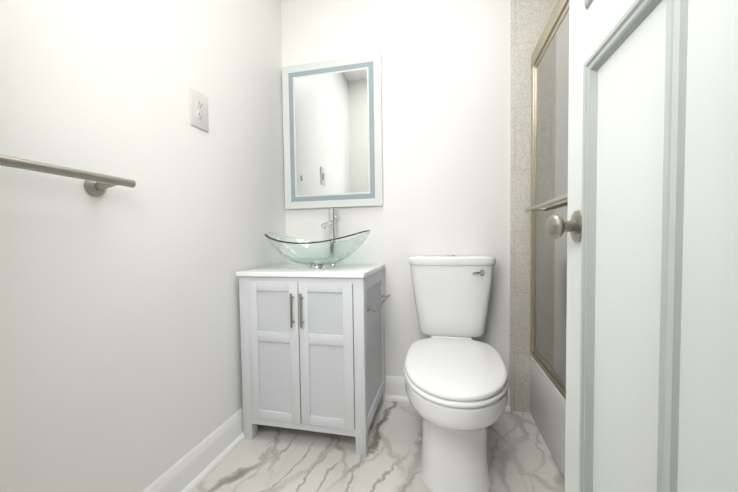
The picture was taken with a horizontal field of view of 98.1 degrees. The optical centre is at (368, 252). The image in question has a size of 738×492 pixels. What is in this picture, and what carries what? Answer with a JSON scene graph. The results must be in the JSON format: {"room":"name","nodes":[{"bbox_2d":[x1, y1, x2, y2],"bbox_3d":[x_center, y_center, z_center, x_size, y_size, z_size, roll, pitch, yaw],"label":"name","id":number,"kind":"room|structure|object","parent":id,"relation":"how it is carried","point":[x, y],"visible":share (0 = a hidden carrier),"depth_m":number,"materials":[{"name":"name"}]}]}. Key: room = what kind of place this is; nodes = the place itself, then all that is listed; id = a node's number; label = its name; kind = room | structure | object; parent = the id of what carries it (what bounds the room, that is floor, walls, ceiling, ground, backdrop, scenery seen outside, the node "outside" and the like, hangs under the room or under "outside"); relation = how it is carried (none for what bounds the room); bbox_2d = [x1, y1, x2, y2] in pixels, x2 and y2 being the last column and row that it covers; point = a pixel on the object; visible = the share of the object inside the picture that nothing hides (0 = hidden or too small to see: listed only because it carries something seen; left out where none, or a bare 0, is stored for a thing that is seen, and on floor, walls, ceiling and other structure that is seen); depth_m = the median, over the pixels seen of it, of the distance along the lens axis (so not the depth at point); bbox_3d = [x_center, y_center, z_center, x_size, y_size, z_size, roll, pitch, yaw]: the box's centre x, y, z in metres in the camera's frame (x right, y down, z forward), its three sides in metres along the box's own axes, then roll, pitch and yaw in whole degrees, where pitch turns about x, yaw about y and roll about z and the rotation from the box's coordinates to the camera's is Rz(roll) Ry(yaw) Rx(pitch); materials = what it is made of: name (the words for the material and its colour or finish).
{"room":"bathroom","nodes":[
{"label":"bathroom","id":0,"kind":"room"},
{"bbox_2d":[0,0,286,491],"bbox_3d":[-0.868,-0.365,0.567,0.120,2.500,3.020,0,2,13],"label":"wall","id":1,"kind":"structure","parent":0,"point":[120,353],"depth_m":0.95,"materials":[{"name":"white paint"}]},
{"bbox_2d":[0,155,135,196],"bbox_3d":[-0.733,-0.171,0.697,0.082,0.054,0.414,0,2,13],"label":"towel rail","id":2,"kind":"object","parent":1,"relation":"attached to","point":[97,185],"visible":1,"depth_m":0.75,"materials":[{"name":"silver metal"}]},
{"bbox_2d":[189,87,208,131],"bbox_3d":[-0.651,-0.547,1.230,0.008,0.138,0.092,0,2,13],"label":"electrical outlet plate","id":3,"kind":"object","parent":1,"relation":"attached to","point":[198,109],"visible":1,"depth_m":1.22,"materials":[{"name":"white plastic"}]},
{"bbox_2d":[142,407,258,491],"bbox_3d":[-0.632,0.793,1.237,0.030,0.128,1.462,0,2,13],"label":"baseboard","id":4,"kind":"structure","parent":1,"relation":"attached to","point":[193,469],"depth_m":1.22,"materials":[{"name":"white"}]},
{"bbox_2d":[193,400,564,491],"bbox_3d":[0.230,0.903,0.368,2.335,0.050,3.020,0,2,13],"label":"floor","id":5,"kind":"structure","parent":0,"point":[282,459],"depth_m":1.30,"materials":[{"name":"tile"}]},
{"bbox_2d":[236,208,389,455],"bbox_3d":[-0.231,0.300,1.598,0.620,1.076,0.533,0,2,13],"label":"bathroom vanity","id":6,"kind":"object","parent":5,"relation":"on","point":[312,330],"visible":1,"depth_m":1.39,"materials":[{"name":"painted wood"},{"name":"metal"},{"name":"stone"}]},
{"bbox_2d":[264,230,370,267],"bbox_3d":[-0.256,-0.017,1.576,0.545,0.182,0.345,0,2,13],"label":"sink","id":7,"kind":"object","parent":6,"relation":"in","point":[311,254],"depth_m":1.46,"materials":[{"name":"clear glass"}]},
{"bbox_2d":[321,208,340,264],"bbox_3d":[-0.206,-0.089,1.739,0.080,0.312,0.174,0,2,13],"label":"faucet","id":8,"kind":"object","parent":6,"relation":"on","point":[332,216],"depth_m":1.78,"materials":[{"name":"silver metal"}]},
{"bbox_2d":[404,255,508,491],"bbox_3d":[0.350,0.431,1.333,0.412,0.817,0.791,0,2,13],"label":"toilet","id":9,"kind":"object","parent":5,"relation":"on","point":[456,381],"visible":1,"depth_m":1.16,"materials":[{"name":"white ceramic"}]},
{"bbox_2d":[524,0,568,479],"bbox_3d":[0.971,-0.042,0.740,0.781,1.790,1.624,0,2,13],"label":"bathtub","id":10,"kind":"object","parent":5,"relation":"on","point":[549,155],"visible":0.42,"depth_m":1.34,"materials":[{"name":"white plastic"}]},
{"bbox_2d":[281,0,510,381],"bbox_3d":[0.593,-0.429,1.720,2.215,2.500,0.120,0,2,13],"label":"wall","id":11,"kind":"structure","parent":0,"point":[446,117],"depth_m":1.71,"materials":[{"name":"white paint"}]},
{"bbox_2d":[282,53,382,208],"bbox_3d":[-0.212,-0.667,1.815,0.580,0.817,0.030,0,2,13],"label":"led mirror","id":12,"kind":"object","parent":11,"relation":"attached to","point":[332,133],"visible":1,"depth_m":1.80,"materials":[{"name":"white mirror"}]},
{"bbox_2d":[385,376,509,412],"bbox_3d":[0.136,0.761,1.796,1.219,0.128,0.030,0,2,13],"label":"baseboard","id":13,"kind":"structure","parent":11,"relation":"attached to","point":[395,390],"depth_m":1.79,"materials":[{"name":"white"}]},
{"bbox_2d":[509,0,557,411],"bbox_3d":[1.130,-0.304,1.535,0.846,2.250,0.012,0,2,13],"label":"wall tile","id":14,"kind":"structure","parent":11,"relation":"attached to","point":[529,19],"depth_m":1.61,"materials":[{"name":"beige tile"}]},
{"bbox_3d":[0.091,-0.349,-0.211,2.095,2.500,0.120,0,2,13],"label":"wall","id":15,"kind":"structure","parent":0,"visible":0},
{"bbox_2d":[546,0,737,491],"bbox_3d":[0.342,-0.147,0.255,0.150,2.030,0.862,0,2,13],"label":"door","id":16,"kind":"structure","parent":15,"relation":"in","point":[649,225],"depth_m":0.41,"materials":[{"name":"white paint"}]}
]}

